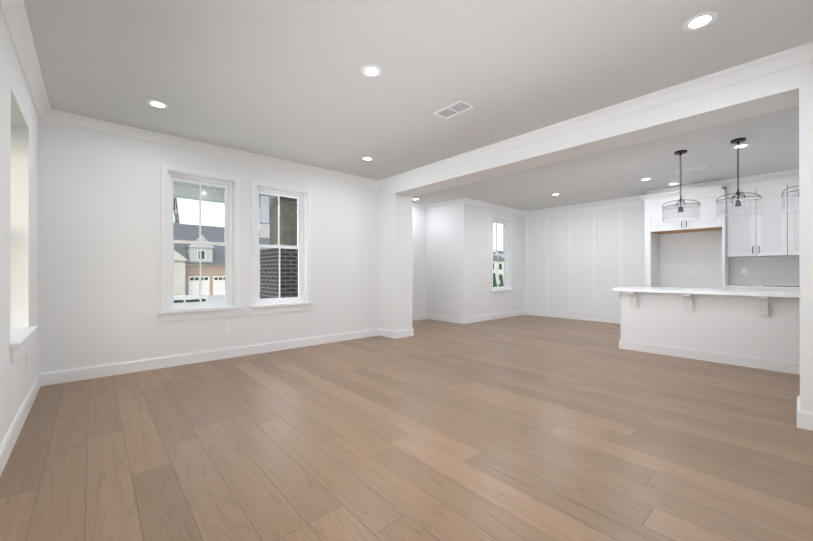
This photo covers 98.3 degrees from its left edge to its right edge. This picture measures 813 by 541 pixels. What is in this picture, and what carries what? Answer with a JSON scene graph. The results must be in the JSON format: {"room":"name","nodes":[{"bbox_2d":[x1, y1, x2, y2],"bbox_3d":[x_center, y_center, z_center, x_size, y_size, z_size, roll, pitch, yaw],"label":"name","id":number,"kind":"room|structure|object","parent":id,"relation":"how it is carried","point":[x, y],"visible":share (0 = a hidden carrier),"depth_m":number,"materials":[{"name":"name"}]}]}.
{"room":"empty living room","nodes":[
{"label":"empty living room","id":0,"kind":"room"},
{"bbox_2d":[0,9,38,444],"bbox_3d":[-1.880,-0.240,1.353,0.215,2.740,5.820,0,0,-42],"label":"wall","id":1,"kind":"structure","parent":0,"point":[17,379],"depth_m":2.28,"materials":[{"name":"paint"}]},
{"bbox_2d":[0,372,43,475],"bbox_3d":[-1.794,1.064,1.427,0.016,0.132,5.500,0,0,-42],"label":"baseboard","id":2,"kind":"structure","parent":1,"relation":"attached to","point":[6,447],"depth_m":2.42,"materials":[{"name":"white paint"}]},
{"bbox_2d":[9,87,37,362],"bbox_3d":[-2.899,-0.306,2.529,0.265,1.783,0.950,0,0,-42],"label":"window","id":3,"kind":"structure","parent":1,"relation":"in","point":[22,332],"depth_m":2.86,"materials":[{"name":"white paint"}]},
{"bbox_2d":[0,0,51,121],"bbox_3d":[-1.768,-1.556,1.457,0.086,0.108,5.500,0,0,-42],"label":"crown molding","id":4,"kind":"structure","parent":1,"relation":"attached to","point":[14,13],"depth_m":2.48,"materials":[{"name":"white paint"}]},
{"bbox_2d":[25,354,27,369],"bbox_3d":[-3.038,0.723,2.811,0.008,0.116,0.072,0,0,-42],"label":"electrical outlet","id":5,"kind":"object","parent":1,"relation":"attached to","point":[26,366],"visible":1,"depth_m":2.79,"materials":[{"name":"white plastic"}]},
{"bbox_2d":[39,120,378,372],"bbox_3d":[-2.114,-0.232,4.942,4.225,2.740,0.160,0,0,-42],"label":"wall","id":6,"kind":"structure","parent":0,"point":[99,241],"depth_m":4.00,"materials":[{"name":"paint"}]},
{"bbox_2d":[158,163,242,321],"bbox_3d":[-2.606,-0.340,4.469,0.926,1.861,0.210,0,0,-42],"label":"living room window","id":7,"kind":"structure","parent":6,"relation":"in","point":[170,310],"depth_m":4.48,"materials":[{"name":"white paint"}]},
{"bbox_2d":[44,328,379,385],"bbox_3d":[-2.044,1.072,4.884,4.195,0.132,0.016,0,0,-42],"label":"baseboard","id":8,"kind":"structure","parent":6,"relation":"attached to","point":[97,371],"depth_m":4.31,"materials":[{"name":"white paint"}]},
{"bbox_2d":[48,109,379,187],"bbox_3d":[-2.041,-1.548,4.845,4.020,0.108,0.086,0,0,-42],"label":"crown molding","id":9,"kind":"structure","parent":6,"relation":"attached to","point":[58,117],"depth_m":4.32,"materials":[{"name":"white paint"}]},
{"bbox_2d":[225,324,230,333],"bbox_3d":[-2.350,0.757,4.616,0.072,0.116,0.008,0,0,-42],"label":"electrical outlet","id":10,"kind":"object","parent":6,"relation":"attached to","point":[227,329],"visible":1,"depth_m":4.61,"materials":[{"name":"white plastic"}]},
{"bbox_2d":[250,179,313,314],"bbox_3d":[-1.838,-0.339,5.156,0.926,1.861,0.210,0,0,-42],"label":"living room window","id":11,"kind":"structure","parent":6,"relation":"in","point":[261,211],"depth_m":5.16,"materials":[{"name":"white paint"}]},
{"bbox_2d":[0,315,812,540],"bbox_3d":[1.223,1.198,4.806,9.340,0.120,6.830,0,0,-42],"label":"floor","id":12,"kind":"structure","parent":0,"point":[528,428],"depth_m":2.26,"materials":[{"name":"brown wood"}]},
{"bbox_2d":[379,184,411,330],"bbox_3d":[-0.581,-0.228,6.697,0.400,2.740,1.610,0,0,-42],"label":"column","id":13,"kind":"structure","parent":12,"relation":"on","point":[395,261],"depth_m":6.11,"materials":[{"name":"paint"}]},
{"bbox_2d":[380,328,395,338],"bbox_3d":[-0.327,1.075,6.099,0.016,0.132,0.416,0,0,-42],"label":"baseboard","id":14,"kind":"structure","parent":13,"relation":"attached to","point":[383,332],"depth_m":6.07,"materials":[{"name":"white paint"}]},
{"bbox_2d":[396,328,413,337],"bbox_3d":[-0.039,1.075,6.089,0.390,0.132,0.016,0,0,-42],"label":"baseboard","id":15,"kind":"structure","parent":12,"relation":"on","point":[407,332],"depth_m":6.09,"materials":[{"name":"white paint"}]},
{"bbox_2d":[640,185,728,288],"bbox_3d":[5.200,-0.161,6.609,0.685,2.605,1.223,0,0,-42],"label":"kitchen cabinet","id":16,"kind":"object","parent":12,"relation":"on","point":[655,226],"visible":0.85,"depth_m":6.44,"materials":[{"name":"white paint"}]},
{"bbox_2d":[620,290,799,373],"bbox_3d":[4.153,0.707,4.577,0.642,0.860,2.246,0,0,-42],"label":"kitchen island","id":17,"kind":"object","parent":12,"relation":"on","point":[753,328],"depth_m":4.40,"materials":[{"name":"white paint"}]},
{"bbox_2d":[612,286,799,297],"bbox_3d":[4.049,0.257,4.500,0.960,0.040,2.268,0,0,-42],"label":"countertop","id":18,"kind":"structure","parent":17,"relation":"on","point":[639,290],"depth_m":4.37,"materials":[{"name":"white stone"}]},
{"bbox_2d":[797,406,812,430],"bbox_3d":[2.999,1.067,2.384,0.016,0.132,0.471,0,0,-42],"label":"baseboard","id":19,"kind":"structure","parent":12,"relation":"on","point":[804,419],"depth_m":2.53,"materials":[{"name":"white paint"}]},
{"bbox_2d":[799,62,812,411],"bbox_3d":[3.169,-0.237,2.508,0.400,2.740,0.485,0,0,-42],"label":"wall","id":20,"kind":"structure","parent":12,"relation":"on","point":[806,212],"depth_m":2.53,"materials":[{"name":"paint"}]},
{"bbox_3d":[6.097,0.709,5.654,0.620,0.862,0.574,0,0,-42],"label":"base cabinet","id":21,"kind":"object","parent":12,"relation":"on","visible":0},
{"bbox_2d":[725,285,799,288],"bbox_3d":[6.072,0.258,5.676,0.630,0.040,1.322,0,0,-42],"label":"countertop","id":22,"kind":"structure","parent":21,"relation":"on","point":[726,286],"depth_m":5.72,"materials":[{"name":"white stone"}]},
{"bbox_2d":[24,0,812,210],"bbox_3d":[1.223,-1.662,4.812,9.340,0.120,6.830,0,0,-42],"label":"ceiling","id":23,"kind":"structure","parent":0,"point":[287,80],"depth_m":2.87,"materials":[{"name":"paint"}]},
{"bbox_2d":[147,100,168,108],"bbox_3d":[-2.387,-1.603,3.372,0.176,0.004,0.176,0,0,-42],"label":"recessed light","id":24,"kind":"object","parent":23,"relation":"in","point":[157,104],"visible":1,"depth_m":3.37,"materials":[{"name":"white paint"}]},
{"bbox_2d":[361,157,373,160],"bbox_3d":[-0.555,-1.600,4.985,0.176,0.004,0.176,0,0,-42],"label":"recessed light","id":25,"kind":"object","parent":23,"relation":"in","point":[367,158],"visible":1,"depth_m":4.97,"materials":[{"name":"white paint"}]},
{"bbox_2d":[361,65,382,77],"bbox_3d":[-0.279,-1.605,2.817,0.176,0.004,0.176,0,0,-42],"label":"recessed light","id":26,"kind":"object","parent":23,"relation":"in","point":[372,71],"visible":1,"depth_m":2.81,"materials":[{"name":"white paint"}]},
{"bbox_2d":[433,100,473,118],"bbox_3d":[0.467,-1.600,3.484,0.200,0.008,0.360,0,0,-42],"label":"ceiling vent","id":27,"kind":"object","parent":23,"relation":"in","point":[454,109],"visible":0.98,"depth_m":3.48,"materials":[{"name":"white metal"}]},
{"bbox_2d":[395,66,798,196],"bbox_3d":[1.482,-1.468,4.396,0.400,0.270,4.575,0,0,-42],"label":"beam","id":28,"kind":"structure","parent":23,"relation":"attached to","point":[775,91],"depth_m":3.40,"materials":[{"name":"paint"}]},
{"bbox_2d":[380,41,812,187],"bbox_3d":[1.315,-1.549,4.217,0.086,0.108,5.500,0,0,-42],"label":"crown molding","id":29,"kind":"structure","parent":28,"relation":"attached to","point":[802,54],"depth_m":3.26,"materials":[{"name":"white paint"}]},
{"bbox_2d":[662,150,700,222],"bbox_3d":[3.663,-1.141,4.694,0.411,0.923,0.411,0,0,-42],"label":"pendant light","id":30,"kind":"object","parent":23,"relation":"hanging from","point":[680,207],"visible":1,"depth_m":4.69,"materials":[{"name":"clear glass"}]},
{"bbox_2d":[675,166,705,172],"bbox_3d":[4.437,-1.596,5.495,0.160,0.008,0.360,0,0,-42],"label":"ceiling vent","id":31,"kind":"object","parent":23,"relation":"in","point":[691,169],"visible":1,"depth_m":5.49,"materials":[{"name":"white paint"}]},
{"bbox_2d":[682,11,717,30],"bbox_3d":[1.886,-1.606,2.258,0.176,0.004,0.176,0,0,-42],"label":"recessed light","id":32,"kind":"object","parent":23,"relation":"in","point":[696,22],"visible":1,"depth_m":2.25,"materials":[{"name":"white paint"}]},
{"bbox_2d":[643,169,798,195],"bbox_3d":[5.601,-1.545,6.132,0.106,0.108,2.456,0,0,-42],"label":"crown molding","id":33,"kind":"structure","parent":23,"relation":"attached to","point":[753,178],"depth_m":6.05,"materials":[{"name":"white paint"}]},
{"bbox_2d":[716,138,761,217],"bbox_3d":[4.037,-1.142,4.277,0.411,0.923,0.411,0,0,-42],"label":"pendant light","id":34,"kind":"object","parent":23,"relation":"hanging from","point":[737,193],"visible":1,"depth_m":4.27,"materials":[{"name":"clear glass"}]},
{"bbox_2d":[732,144,750,148],"bbox_3d":[4.276,-1.601,4.492,0.176,0.004,0.176,0,0,-42],"label":"recessed light","id":35,"kind":"object","parent":23,"relation":"in","point":[741,146],"visible":0.94,"depth_m":4.50,"materials":[{"name":"white paint"}]},
{"bbox_2d":[781,185,798,212],"bbox_3d":[4.411,-1.143,3.860,0.411,0.923,0.411,0,0,-42],"label":"pendant light","id":36,"kind":"object","parent":23,"relation":"hanging from","point":[783,195],"visible":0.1,"depth_m":3.94,"materials":[{"name":"clear glass"}]},
{"bbox_2d":[412,208,425,314],"bbox_3d":[-0.184,-0.225,8.026,1.965,2.740,0.160,0,0,-42],"label":"wall","id":37,"kind":"structure","parent":0,"point":[419,260],"depth_m":8.34,"materials":[{"name":"paint"}]},
{"bbox_2d":[412,202,425,209],"bbox_3d":[-0.128,-1.541,7.914,1.715,0.108,0.086,0,0,-42],"label":"crown molding","id":38,"kind":"structure","parent":37,"relation":"attached to","point":[414,205],"depth_m":8.29,"materials":[{"name":"white paint"}]},
{"bbox_2d":[412,314,427,320],"bbox_3d":[-0.185,1.079,7.904,1.805,0.132,0.016,0,0,-42],"label":"baseboard","id":39,"kind":"structure","parent":37,"relation":"attached to","point":[418,316],"depth_m":8.34,"materials":[{"name":"white paint"}]},
{"bbox_2d":[426,203,467,317],"bbox_3d":[0.926,-0.225,8.140,0.160,2.740,1.150,0,0,-42],"label":"wall","id":40,"kind":"structure","parent":0,"point":[446,253],"depth_m":8.01,"materials":[{"name":"paint"}]},
{"bbox_2d":[426,198,461,209],"bbox_3d":[0.860,-1.541,8.031,0.086,0.108,1.050,0,0,-42],"label":"crown molding","id":41,"kind":"structure","parent":40,"relation":"attached to","point":[455,201],"depth_m":8.04,"materials":[{"name":"white paint"}]},
{"bbox_2d":[428,314,463,323],"bbox_3d":[0.867,1.079,8.071,0.016,0.132,1.110,0,0,-42],"label":"baseboard","id":42,"kind":"structure","parent":40,"relation":"attached to","point":[430,316],"depth_m":8.03,"materials":[{"name":"white paint"}]},
{"bbox_2d":[468,204,524,316],"bbox_3d":[2.221,-0.224,8.635,2.430,2.740,0.160,0,0,-42],"label":"wall","id":43,"kind":"structure","parent":0,"point":[479,256],"depth_m":8.24,"materials":[{"name":"paint"}]},
{"bbox_2d":[461,197,526,215],"bbox_3d":[2.172,-1.540,8.429,2.571,0.108,0.086,0,0,-42],"label":"crown molding","id":44,"kind":"structure","parent":43,"relation":"attached to","point":[465,200],"depth_m":8.29,"materials":[{"name":"white paint"}]},
{"bbox_2d":[464,310,527,323],"bbox_3d":[2.206,1.080,8.501,2.586,0.132,0.016,0,0,-42],"label":"baseboard","id":45,"kind":"structure","parent":43,"relation":"attached to","point":[520,312],"depth_m":8.37,"materials":[{"name":"white paint"}]},
{"bbox_2d":[490,214,513,295],"bbox_3d":[2.304,-0.386,8.677,0.956,1.931,0.210,0,0,-42],"label":"dining room window","id":46,"kind":"structure","parent":43,"relation":"in","point":[506,288],"depth_m":8.90,"materials":[{"name":"white paint"}]},
{"bbox_2d":[528,182,795,314],"bbox_3d":[4.973,-0.226,7.502,0.160,2.740,5.520,0,0,-42],"label":"wall","id":47,"kind":"structure","parent":0,"point":[681,254],"depth_m":7.91,"materials":[{"name":"paint"}]},
{"bbox_2d":[528,310,619,323],"bbox_3d":[4.127,1.079,8.312,0.016,0.132,2.860,0,0,-42],"label":"baseboard","id":48,"kind":"structure","parent":47,"relation":"attached to","point":[537,313],"depth_m":8.38,"materials":[{"name":"white paint"}]},
{"bbox_2d":[525,200,643,317],"bbox_3d":[4.127,-0.238,8.312,0.020,2.503,2.865,0,0,-42],"label":"batten","id":49,"kind":"object","parent":47,"relation":"attached to","point":[620,206],"visible":0.83,"depth_m":8.46,"materials":[{"name":"white paint"}]},
{"bbox_2d":[526,195,642,215],"bbox_3d":[4.107,-1.541,8.274,0.105,0.108,2.900,0,0,-42],"label":"crown molding","id":50,"kind":"structure","parent":47,"relation":"attached to","point":[633,198],"depth_m":8.17,"materials":[{"name":"white paint"}]},
{"bbox_2d":[727,184,781,256],"bbox_3d":[6.003,-0.834,5.979,0.330,1.150,0.781,0,0,-42],"label":"upper cabinet","id":51,"kind":"object","parent":47,"relation":"attached to","point":[772,229],"depth_m":5.88,"materials":[{"name":"white paint"}]},
{"bbox_2d":[729,256,799,285],"bbox_3d":[6.304,-0.010,5.886,0.005,0.495,1.320,0,0,-42],"label":"backsplash","id":52,"kind":"structure","parent":47,"relation":"attached to","point":[774,270],"depth_m":6.04,"materials":[{"name":"tile"}]},
{"bbox_2d":[741,268,746,273],"bbox_3d":[5.984,-0.009,6.232,0.008,0.116,0.072,0,0,-42],"label":"outlet","id":53,"kind":"object","parent":52,"relation":"attached to","point":[743,270],"visible":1,"depth_m":6.23,"materials":[{"name":"white plastic"}]},
{"bbox_2d":[782,180,798,255],"bbox_3d":[6.341,-0.835,5.602,0.330,1.150,0.484,0,0,-42],"label":"upper cabinet","id":54,"kind":"object","parent":47,"relation":"attached to","point":[790,221],"depth_m":5.60,"materials":[{"name":"white paint"}]},
{"label":"outside","id":55,"kind":"structure","parent":0,"visible":0},
{"bbox_2d":[203,284,499,300],"bbox_3d":[-67.125,2.556,134.349,200.000,1.630,310.000,0,0,-42],"label":"ground","id":56,"kind":"structure","parent":55,"point":[214,297],"depth_m":40.80,"materials":[{"name":"grey concrete"}]},
{"bbox_2d":[173,198,179,223],"bbox_3d":[-84.988,-20.044,125.116,16.095,46.757,10.517,0,0,-42],"label":"pylon","id":57,"kind":"object","parent":56,"relation":"on","point":[176,213],"depth_m":124.97,"materials":[{"name":"silver metal"}]},
{"bbox_2d":[174,295,207,302],"bbox_3d":[-11.312,2.191,17.815,5.300,1.850,1.940,0,0,-42],"label":"truck","id":58,"kind":"object","parent":56,"relation":"on","point":[181,299],"depth_m":17.34,"materials":[{"name":"white paint"}]},
{"bbox_2d":[173,223,269,295],"bbox_3d":[-27.221,-1.647,48.411,16.200,9.400,12.300,0,0,-42],"label":"house","id":59,"kind":"structure","parent":56,"relation":"on","point":[186,282],"depth_m":44.38,"materials":[{"name":"brick"}]},
{"bbox_2d":[493,273,503,286],"bbox_3d":[3.290,0.855,12.603,0.476,1.600,1.888,0,0,25],"label":"tree","id":60,"kind":"object","parent":56,"relation":"on","point":[495,283],"depth_m":11.94,"materials":[{"name":"green plant"}]},
{"bbox_2d":[493,250,503,283],"bbox_3d":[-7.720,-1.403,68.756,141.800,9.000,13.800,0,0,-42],"label":"house","id":61,"kind":"structure","parent":56,"relation":"on","point":[500,268],"depth_m":87.95,"materials":[{"name":"white"}]},
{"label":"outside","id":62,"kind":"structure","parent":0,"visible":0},
{"bbox_3d":[-5.164,1.316,3.758,10.105,0.240,2.150,0,0,-42],"label":"porch","id":63,"kind":"object","parent":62,"visible":0},
{"bbox_2d":[260,202,297,298],"bbox_3d":[-2.333,-0.052,7.042,0.940,2.510,0.940,0,0,-42],"label":"porch column","id":64,"kind":"structure","parent":63,"relation":"on","point":[290,272],"depth_m":6.67,"materials":[{"name":"brick"}]},
{"bbox_2d":[173,181,296,205],"bbox_3d":[-5.181,-1.464,3.783,10.105,0.300,2.200,0,0,-42],"label":"porch ceiling","id":65,"kind":"structure","parent":64,"relation":"on","point":[190,194],"depth_m":6.30,"materials":[{"name":"white"}]}
]}

